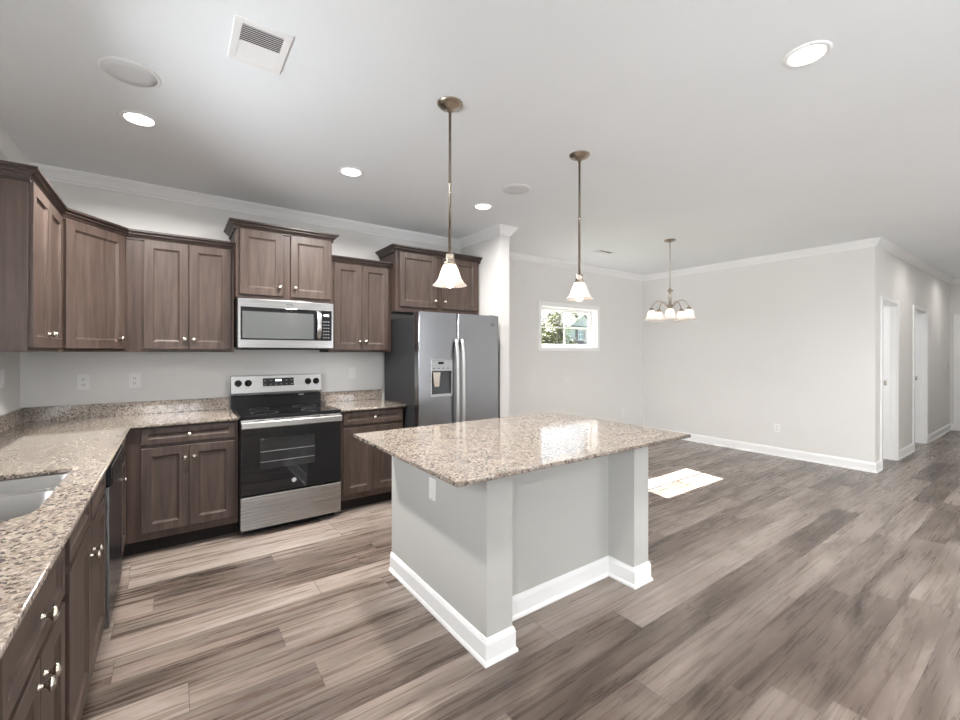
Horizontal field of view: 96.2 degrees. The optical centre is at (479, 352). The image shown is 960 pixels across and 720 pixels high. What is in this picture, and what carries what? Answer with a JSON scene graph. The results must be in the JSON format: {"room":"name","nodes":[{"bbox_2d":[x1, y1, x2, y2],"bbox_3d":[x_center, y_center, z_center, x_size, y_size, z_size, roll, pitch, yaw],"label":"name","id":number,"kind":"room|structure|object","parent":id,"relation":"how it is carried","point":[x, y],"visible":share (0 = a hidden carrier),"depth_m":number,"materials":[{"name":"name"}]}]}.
{"room":"kitchen","nodes":[
{"label":"kitchen","id":0,"kind":"room"},
{"bbox_2d":[0,153,19,414],"bbox_3d":[-0.703,0.038,-0.657,0.140,2.750,9.260,0,0,-35],"label":"wall","id":1,"kind":"structure","parent":0,"point":[9,361],"depth_m":2.87,"materials":[{"name":"paint"}]},
{"bbox_2d":[0,369,4,387],"bbox_3d":[-3.026,0.165,2.732,0.009,0.118,0.074,0,0,-35],"label":"light switch","id":2,"kind":"object","parent":1,"relation":"attached to","point":[2,371],"visible":1,"depth_m":2.72,"materials":[{"name":"white plastic"}]},
{"bbox_2d":[0,121,31,164],"bbox_3d":[-0.623,-1.294,-0.589,0.068,0.087,9.000,0,0,-35],"label":"trim","id":3,"kind":"structure","parent":1,"relation":"attached to","point":[9,148],"depth_m":2.75,"materials":[{"name":"white paint"}]},
{"bbox_2d":[0,160,67,351],"bbox_3d":[-2.499,-0.451,2.294,0.358,0.900,0.748,0,0,-35],"label":"upper cabinet","id":4,"kind":"object","parent":1,"relation":"attached to","point":[31,209],"visible":1,"depth_m":2.11,"materials":[{"name":"brown wood"}]},
{"bbox_2d":[59,208,128,351],"bbox_3d":[-2.805,-0.451,2.950,0.621,0.900,0.704,0,0,-35],"label":"upper cabinet","id":5,"kind":"object","parent":1,"relation":"attached to","point":[94,248],"visible":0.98,"depth_m":2.89,"materials":[{"name":"brown wood"}]},
{"bbox_2d":[0,397,229,432],"bbox_3d":[-1.605,0.447,1.842,1.285,0.102,3.897,0,0,-35],"label":"backsplash","id":6,"kind":"structure","parent":1,"relation":"attached to","point":[8,420],"depth_m":3.31,"materials":[{"name":"stone"}]},
{"bbox_2d":[20,180,460,407],"bbox_3d":[-1.785,0.037,4.184,3.716,2.750,0.120,0,0,-35],"label":"wall","id":7,"kind":"structure","parent":0,"point":[46,378],"depth_m":3.57,"materials":[{"name":"paint"}]},
{"bbox_2d":[77,374,89,389],"bbox_3d":[-2.989,0.226,3.246,0.072,0.118,0.008,0,0,-35],"label":"wall outlet","id":8,"kind":"object","parent":7,"relation":"attached to","point":[83,380],"visible":1,"depth_m":3.25,"materials":[{"name":"white plastic"}]},
{"bbox_2d":[129,373,140,387],"bbox_3d":[-2.744,0.226,3.421,0.074,0.118,0.008,0,0,-35],"label":"wall outlet","id":9,"kind":"object","parent":7,"relation":"attached to","point":[134,378],"visible":1,"depth_m":3.42,"materials":[{"name":"white plastic"}]},
{"bbox_2d":[126,228,234,351],"bbox_3d":[-2.388,-0.451,3.460,0.692,0.900,0.358,0,0,-35],"label":"upper cabinet","id":10,"kind":"object","parent":7,"relation":"attached to","point":[180,288],"visible":1,"depth_m":3.33,"materials":[{"name":"brown wood"}]},
{"bbox_2d":[30,163,459,248],"bbox_3d":[-1.729,-1.295,4.107,3.716,0.087,0.068,0,0,-35],"label":"trim","id":11,"kind":"structure","parent":7,"relation":"attached to","point":[52,173],"depth_m":3.75,"materials":[{"name":"white paint"}]},
{"bbox_2d":[224,217,338,302],"bbox_3d":[-1.763,-0.755,3.841,0.866,0.619,0.463,0,0,-35],"label":"upper cabinet","id":12,"kind":"object","parent":7,"relation":"attached to","point":[278,262],"visible":0.97,"depth_m":3.65,"materials":[{"name":"brown wood"}]},
{"bbox_2d":[234,297,333,349],"bbox_3d":[-1.741,-0.231,3.810,0.756,0.422,0.531,0,0,-35],"label":"microwave","id":13,"kind":"object","parent":12,"relation":"attached to","point":[259,324],"visible":0.98,"depth_m":3.60,"materials":[{"name":"silver metal"}]},
{"bbox_2d":[321,389,381,402],"bbox_3d":[-1.317,0.447,4.427,0.640,0.102,0.020,0,0,-35],"label":"backsplash","id":14,"kind":"structure","parent":7,"relation":"attached to","point":[336,396],"depth_m":4.41,"materials":[{"name":"stone"}]},
{"bbox_2d":[349,367,355,378],"bbox_3d":[-1.317,0.215,4.437,0.074,0.118,0.009,0,0,-35],"label":"light switch","id":15,"kind":"object","parent":7,"relation":"attached to","point":[352,370],"visible":1,"depth_m":4.44,"materials":[{"name":"white plastic"}]},
{"bbox_2d":[319,255,392,351],"bbox_3d":[-1.227,-0.450,4.287,0.625,0.900,0.358,0,0,-35],"label":"upper cabinet","id":16,"kind":"object","parent":7,"relation":"attached to","point":[361,288],"visible":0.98,"depth_m":4.17,"materials":[{"name":"brown wood"}]},
{"bbox_2d":[375,243,481,314],"bbox_3d":[-0.529,-0.735,4.726,1.120,0.660,0.453,0,0,-35],"label":"upper cabinet","id":17,"kind":"object","parent":7,"relation":"attached to","point":[415,270],"visible":0.91,"depth_m":4.49,"materials":[{"name":"brown wood"}]},
{"bbox_2d":[0,0,959,277],"bbox_3d":[4.413,-1.392,3.091,12.860,0.120,9.550,0,0,-35],"label":"ceiling","id":18,"kind":"structure","parent":0,"point":[694,127],"depth_m":2.40,"materials":[{"name":"paint"}]},
{"bbox_2d":[97,56,161,88],"bbox_3d":[-1.676,-1.335,2.066,0.240,0.005,0.240,0,0,-35],"label":"ceiling speaker","id":19,"kind":"object","parent":18,"relation":"attached to","point":[126,71],"visible":1,"depth_m":2.05,"materials":[{"name":"white paint"}]},
{"bbox_2d":[119,110,158,126],"bbox_3d":[-1.955,-1.335,2.470,0.180,0.007,0.180,0,0,-35],"label":"recessed light","id":20,"kind":"object","parent":18,"relation":"in","point":[134,117],"visible":1,"depth_m":2.46,"materials":[{"name":"white paint"}]},
{"bbox_2d":[228,14,292,74],"bbox_3d":[-0.965,-1.332,1.885,0.216,0.010,0.298,0,0,-35],"label":"ceiling vent","id":21,"kind":"object","parent":18,"relation":"in","point":[253,43],"visible":1,"depth_m":1.87,"materials":[{"name":"white paint"}]},
{"bbox_2d":[338,166,363,176],"bbox_3d":[-0.955,-1.334,3.190,0.180,0.007,0.180,0,0,-35],"label":"recessed light","id":22,"kind":"object","parent":18,"relation":"in","point":[349,171],"visible":1,"depth_m":3.18,"materials":[{"name":"white paint"}]},
{"bbox_2d":[433,96,466,287],"bbox_3d":[-0.162,-0.840,2.317,0.185,0.993,0.185,0,0,-35],"label":"pendant light","id":23,"kind":"object","parent":18,"relation":"hanging from","point":[449,277],"visible":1,"depth_m":2.30,"materials":[{"name":"white glass"}]},
{"bbox_2d":[444,253,455,263],"bbox_3d":[-0.162,-0.500,2.317,0.064,0.063,0.064,0,0,-35],"label":"socket","id":24,"kind":"object","parent":23,"relation":"attached to","point":[449,259],"depth_m":2.30,"materials":[{"name":"silver metal"}]},
{"bbox_2d":[473,203,492,209],"bbox_3d":[0.028,-1.333,3.946,0.180,0.007,0.180,0,0,-35],"label":"recessed light","id":25,"kind":"object","parent":18,"relation":"in","point":[480,206],"visible":1,"depth_m":3.94,"materials":[{"name":"white paint"}]},
{"bbox_2d":[501,183,530,194],"bbox_3d":[0.295,-1.333,3.531,0.240,0.005,0.240,0,0,-35],"label":"ceiling speaker","id":26,"kind":"object","parent":18,"relation":"attached to","point":[512,189],"visible":1,"depth_m":3.53,"materials":[{"name":"white paint"}]},
{"bbox_2d":[503,185,528,193],"bbox_3d":[0.295,-1.334,3.531,0.211,0.004,0.211,0,0,-35],"label":"grille","id":27,"kind":"object","parent":26,"relation":"attached to","point":[508,189],"depth_m":3.53,"materials":[{"name":"white plastic"}]},
{"bbox_2d":[566,150,592,300],"bbox_3d":[0.674,-0.839,2.917,0.185,0.993,0.185,0,0,-35],"label":"pendant light","id":28,"kind":"object","parent":18,"relation":"hanging from","point":[579,292],"visible":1,"depth_m":2.91,"materials":[{"name":"white glass"}]},
{"bbox_2d":[575,274,583,281],"bbox_3d":[0.673,-0.499,2.917,0.064,0.063,0.064,0,0,-35],"label":"socket","id":29,"kind":"object","parent":28,"relation":"attached to","point":[579,277],"depth_m":2.90,"materials":[{"name":"silver metal"}]},
{"bbox_2d":[593,250,614,254],"bbox_3d":[1.655,-1.330,5.737,0.280,0.010,0.140,0,0,-35],"label":"ceiling vent","id":30,"kind":"object","parent":18,"relation":"in","point":[605,252],"visible":1,"depth_m":5.74,"materials":[{"name":"white metal"}]},
{"bbox_2d":[644,238,696,321],"bbox_3d":[2.274,-0.854,5.124,0.568,0.960,0.576,0,0,-35],"label":"chandelier","id":31,"kind":"object","parent":18,"relation":"hanging from","point":[682,316],"visible":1,"depth_m":5.10,"materials":[{"name":"white glass"}]},
{"bbox_2d":[782,40,832,67],"bbox_3d":[1.466,-1.331,1.931,0.180,0.007,0.180,0,0,-35],"label":"recessed light","id":32,"kind":"object","parent":18,"relation":"in","point":[809,53],"visible":1,"depth_m":1.92,"materials":[{"name":"white paint"}]},
{"bbox_2d":[461,235,508,417],"bbox_3d":[0.006,0.039,4.979,0.124,2.750,0.896,0,0,-35],"label":"wall partition","id":33,"kind":"structure","parent":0,"point":[494,251],"depth_m":4.64,"materials":[{"name":"paint"}]},
{"bbox_2d":[459,224,499,248],"bbox_3d":[-0.017,-1.293,4.848,0.068,0.087,0.847,0,0,-35],"label":"trim","id":34,"kind":"structure","parent":33,"relation":"attached to","point":[493,231],"depth_m":4.81,"materials":[{"name":"white paint"}]},
{"bbox_2d":[499,224,517,235],"bbox_3d":[0.287,-1.293,4.587,0.260,0.087,0.068,0,0,-35],"label":"trim","id":35,"kind":"structure","parent":33,"relation":"attached to","point":[505,230],"depth_m":4.58,"materials":[{"name":"white paint"}]},
{"bbox_2d":[81,430,959,719],"bbox_3d":[4.410,1.478,3.091,12.860,0.120,9.550,0,0,-35],"label":"floor","id":36,"kind":"structure","parent":0,"point":[781,588],"depth_m":2.27,"materials":[{"name":"wood"}]},
{"bbox_2d":[0,545,64,719],"bbox_3d":[-1.280,0.965,0.846,0.657,0.894,0.607,0,0,-35],"label":"base cabinet","id":37,"kind":"object","parent":36,"relation":"on","point":[32,665],"visible":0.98,"depth_m":1.02,"materials":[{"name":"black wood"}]},
{"bbox_2d":[61,472,105,719],"bbox_3d":[-1.721,0.965,1.466,0.657,0.894,0.912,0,0,-35],"label":"base cabinet","id":38,"kind":"object","parent":36,"relation":"on","point":[84,596],"visible":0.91,"depth_m":1.55,"materials":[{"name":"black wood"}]},
{"bbox_2d":[103,444,123,628],"bbox_3d":[-2.155,0.974,2.096,0.612,0.875,0.609,0,0,-35],"label":"dishwasher","id":39,"kind":"object","parent":36,"relation":"on","point":[113,493],"visible":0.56,"depth_m":2.13,"materials":[{"name":"black metal"}]},
{"bbox_2d":[122,437,126,553],"bbox_3d":[-2.666,0.964,2.792,0.657,0.894,1.112,0,0,-35],"label":"base cabinet","id":40,"kind":"object","parent":36,"relation":"on","point":[124,478],"visible":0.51,"depth_m":2.79,"materials":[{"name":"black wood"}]},
{"bbox_2d":[0,397,238,659],"bbox_3d":[-1.605,0.457,1.842,1.286,0.122,3.897,0,0,-35],"label":"countertop","id":41,"kind":"structure","parent":40,"relation":"on","point":[82,441],"depth_m":1.98,"materials":[{"name":"stone"}]},
{"bbox_2d":[0,472,68,521],"bbox_3d":[-1.735,0.620,1.457,0.461,0.203,0.718,0,0,-35],"label":"sink","id":42,"kind":"object","parent":41,"relation":"in","point":[19,497],"visible":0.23,"depth_m":1.60,"materials":[{"name":"silver metal"}]},
{"bbox_2d":[124,420,237,555],"bbox_3d":[-2.296,0.964,3.337,0.678,0.894,0.658,0,0,-35],"label":"base cabinet","id":43,"kind":"object","parent":36,"relation":"on","point":[182,482],"visible":0.95,"depth_m":3.09,"materials":[{"name":"brown wood"}]},
{"bbox_2d":[230,373,341,533],"bbox_3d":[-1.681,0.811,3.721,0.762,1.202,0.714,0,0,-35],"label":"range","id":44,"kind":"object","parent":36,"relation":"on","point":[289,441],"visible":0.99,"depth_m":3.50,"materials":[{"name":"silver metal"}]},
{"bbox_2d":[231,403,340,419],"bbox_3d":[-1.678,0.503,3.717,0.762,0.025,0.615,0,0,-35],"label":"cooktop","id":45,"kind":"object","parent":44,"relation":"in","point":[262,411],"depth_m":3.62,"materials":[{"name":"black glass"}]},
{"bbox_2d":[340,407,402,509],"bbox_3d":[-1.144,0.966,4.158,0.612,0.894,0.658,0,0,-35],"label":"base cabinet","id":46,"kind":"object","parent":36,"relation":"on","point":[366,470],"visible":0.4,"depth_m":3.89,"materials":[{"name":"brown wood"}]},
{"bbox_2d":[321,389,406,411],"bbox_3d":[-1.137,0.457,4.172,0.642,0.122,0.645,0,0,-35],"label":"countertop","id":47,"kind":"structure","parent":46,"relation":"on","point":[355,400],"depth_m":4.29,"materials":[{"name":"stone"}]},
{"bbox_2d":[384,311,497,427],"bbox_3d":[-0.392,0.518,4.458,0.920,1.790,0.850,0,0,-35],"label":"refrigerator","id":48,"kind":"object","parent":36,"relation":"on","point":[443,367],"visible":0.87,"depth_m":4.11,"materials":[{"name":"silver metal"}]},
{"bbox_2d":[389,447,652,668],"bbox_3d":[0.242,0.972,2.728,1.287,0.884,1.060,0,0,-35],"label":"kitchen island","id":49,"kind":"object","parent":36,"relation":"on","point":[483,557],"visible":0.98,"depth_m":2.41,"materials":[{"name":"paint"}]},
{"bbox_2d":[429,477,435,501],"bbox_3d":[-0.260,0.749,2.352,0.006,0.116,0.070,0,0,-35],"label":"electrical outlet","id":50,"kind":"object","parent":49,"relation":"attached to","point":[432,480],"depth_m":2.35,"materials":[{"name":"white plastic"}]},
{"bbox_2d":[353,412,690,487],"bbox_3d":[0.263,0.519,2.677,1.730,0.021,1.215,0,0,-35],"label":"island countertop","id":51,"kind":"structure","parent":49,"relation":"on","point":[459,454],"depth_m":2.42,"materials":[{"name":"stone"}]},
{"bbox_2d":[509,260,642,425],"bbox_3d":[1.285,0.040,6.533,4.011,2.750,0.150,0,0,-35],"label":"wall","id":52,"kind":"structure","parent":0,"point":[603,383],"depth_m":6.56,"materials":[{"name":"paint"}]},
{"bbox_2d":[538,301,599,350],"bbox_3d":[1.325,-0.369,6.551,1.333,0.713,0.166,0,0,-35],"label":"window","id":53,"kind":"structure","parent":52,"relation":"in","point":[593,312],"depth_m":6.61,"materials":[{"name":"white paint"}]},
{"bbox_2d":[509,252,643,280],"bbox_3d":[1.351,-1.292,6.445,3.768,0.087,0.068,0,0,-35],"label":"trim","id":54,"kind":"structure","parent":52,"relation":"attached to","point":[512,255],"depth_m":6.44,"materials":[{"name":"white paint"}]},
{"bbox_2d":[643,246,877,462],"bbox_3d":[3.805,0.042,6.350,0.120,2.750,3.073,0,0,-35],"label":"wall","id":55,"kind":"structure","parent":0,"point":[792,344],"depth_m":5.94,"materials":[{"name":"paint"}]},
{"bbox_2d":[643,237,880,280],"bbox_3d":[3.749,-1.289,6.267,0.068,0.087,3.141,0,0,-35],"label":"trim","id":56,"kind":"structure","parent":55,"relation":"attached to","point":[871,242],"depth_m":5.90,"materials":[{"name":"white paint"}]},
{"bbox_2d":[643,426,882,472],"bbox_3d":[3.835,1.358,6.358,0.229,0.118,3.097,0,0,-35],"label":"baseboard","id":57,"kind":"structure","parent":55,"relation":"attached to","point":[872,467],"depth_m":5.74,"materials":[{"name":"white paint"}]},
{"bbox_2d":[774,423,779,432],"bbox_3d":[4.056,1.038,5.884,0.008,0.118,0.074,0,0,-35],"label":"wall outlet","id":58,"kind":"object","parent":55,"relation":"attached to","point":[776,426],"visible":1,"depth_m":5.88,"materials":[{"name":"white plastic"}]},
{"bbox_2d":[878,248,949,460],"bbox_3d":[6.623,0.045,6.551,4.703,2.750,0.130,0,0,-35],"label":"wall","id":59,"kind":"structure","parent":0,"point":[898,279],"depth_m":6.23,"materials":[{"name":"paint"}]},
{"bbox_2d":[880,296,899,468],"bbox_3d":[5.121,0.370,5.481,0.846,2.098,0.166,0,0,-35],"label":"door","id":60,"kind":"structure","parent":59,"relation":"in","point":[889,312],"depth_m":5.66,"materials":[{"name":"white paint"}]},
{"bbox_2d":[899,443,914,459],"bbox_3d":[5.851,1.360,5.907,0.839,0.118,0.024,0,0,-35],"label":"baseboard","id":61,"kind":"structure","parent":59,"relation":"attached to","point":[909,449],"depth_m":5.90,"materials":[{"name":"white paint"}]},
{"bbox_2d":[876,237,954,283],"bbox_3d":[6.605,-1.286,6.415,4.891,0.087,0.068,0,0,-35],"label":"trim","id":62,"kind":"structure","parent":59,"relation":"attached to","point":[883,244],"depth_m":5.97,"materials":[{"name":"white paint"}]},
{"bbox_2d":[912,305,927,450],"bbox_3d":[6.540,0.371,6.492,0.961,2.098,0.166,0,0,-35],"label":"door","id":63,"kind":"structure","parent":59,"relation":"in","point":[920,318],"depth_m":6.69,"materials":[{"name":"white paint"}]},
{"bbox_2d":[928,424,952,442],"bbox_3d":[7.784,1.362,7.272,1.972,0.118,0.045,0,0,-35],"label":"baseboard","id":64,"kind":"structure","parent":59,"relation":"attached to","point":[938,433],"depth_m":7.24,"materials":[{"name":"white paint"}]},
{"bbox_2d":[950,283,959,423],"bbox_3d":[8.137,0.047,8.581,0.120,2.750,4.767,0,0,-35],"label":"wall","id":65,"kind":"structure","parent":0,"point":[954,288],"depth_m":7.83,"materials":[{"name":"paint"}]},
{"bbox_2d":[951,278,959,283],"bbox_3d":[8.968,-1.284,7.255,0.068,0.087,1.444,0,0,-35],"label":"trim","id":66,"kind":"structure","parent":65,"relation":"attached to","point":[956,280],"depth_m":7.77,"materials":[{"name":"white paint"}]},
{"bbox_2d":[953,314,959,430],"bbox_3d":[8.872,0.372,7.430,0.018,2.100,0.950,0,0,-35],"label":"door","id":67,"kind":"structure","parent":65,"relation":"in","point":[956,318],"depth_m":7.78,"materials":[{"name":"white paint"}]},
{"label":"outside","id":68,"kind":"structure","parent":0,"visible":0},
{"bbox_3d":[-13.825,2.002,69.574,180.000,0.295,119.400,0,0,-35],"label":"lawn","id":69,"kind":"structure","parent":68,"visible":0},
{"bbox_2d":[541,311,581,343],"bbox_3d":[4.883,-1.263,29.685,4.308,6.257,3.771,0,0,-35],"label":"tree","id":70,"kind":"object","parent":69,"relation":"on","point":[554,335],"visible":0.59,"depth_m":29.21,"materials":[{"name":"green plant"}]},
{"bbox_2d":[541,312,587,343],"bbox_3d":[16.909,-2.545,74.526,13.000,8.850,11.800,0,0,-35],"label":"neighbor house","id":71,"kind":"structure","parent":69,"relation":"on","point":[580,336],"depth_m":69.57,"materials":[{"name":"grey"}]},
{"bbox_2d":[575,330,577,339],"bbox_3d":[15.539,-2.796,69.177,0.480,1.650,0.120,0,0,-35],"label":"shutter","id":72,"kind":"object","parent":71,"relation":"hanging from","point":[576,331],"depth_m":69.07,"materials":[{"name":"grey"}]},
{"bbox_2d":[583,330,585,339],"bbox_3d":[17.037,-2.794,70.245,0.480,1.650,0.120,0,0,-35],"label":"shutter","id":73,"kind":"object","parent":71,"relation":"hanging from","point":[584,331],"depth_m":70.17,"materials":[{"name":"grey"}]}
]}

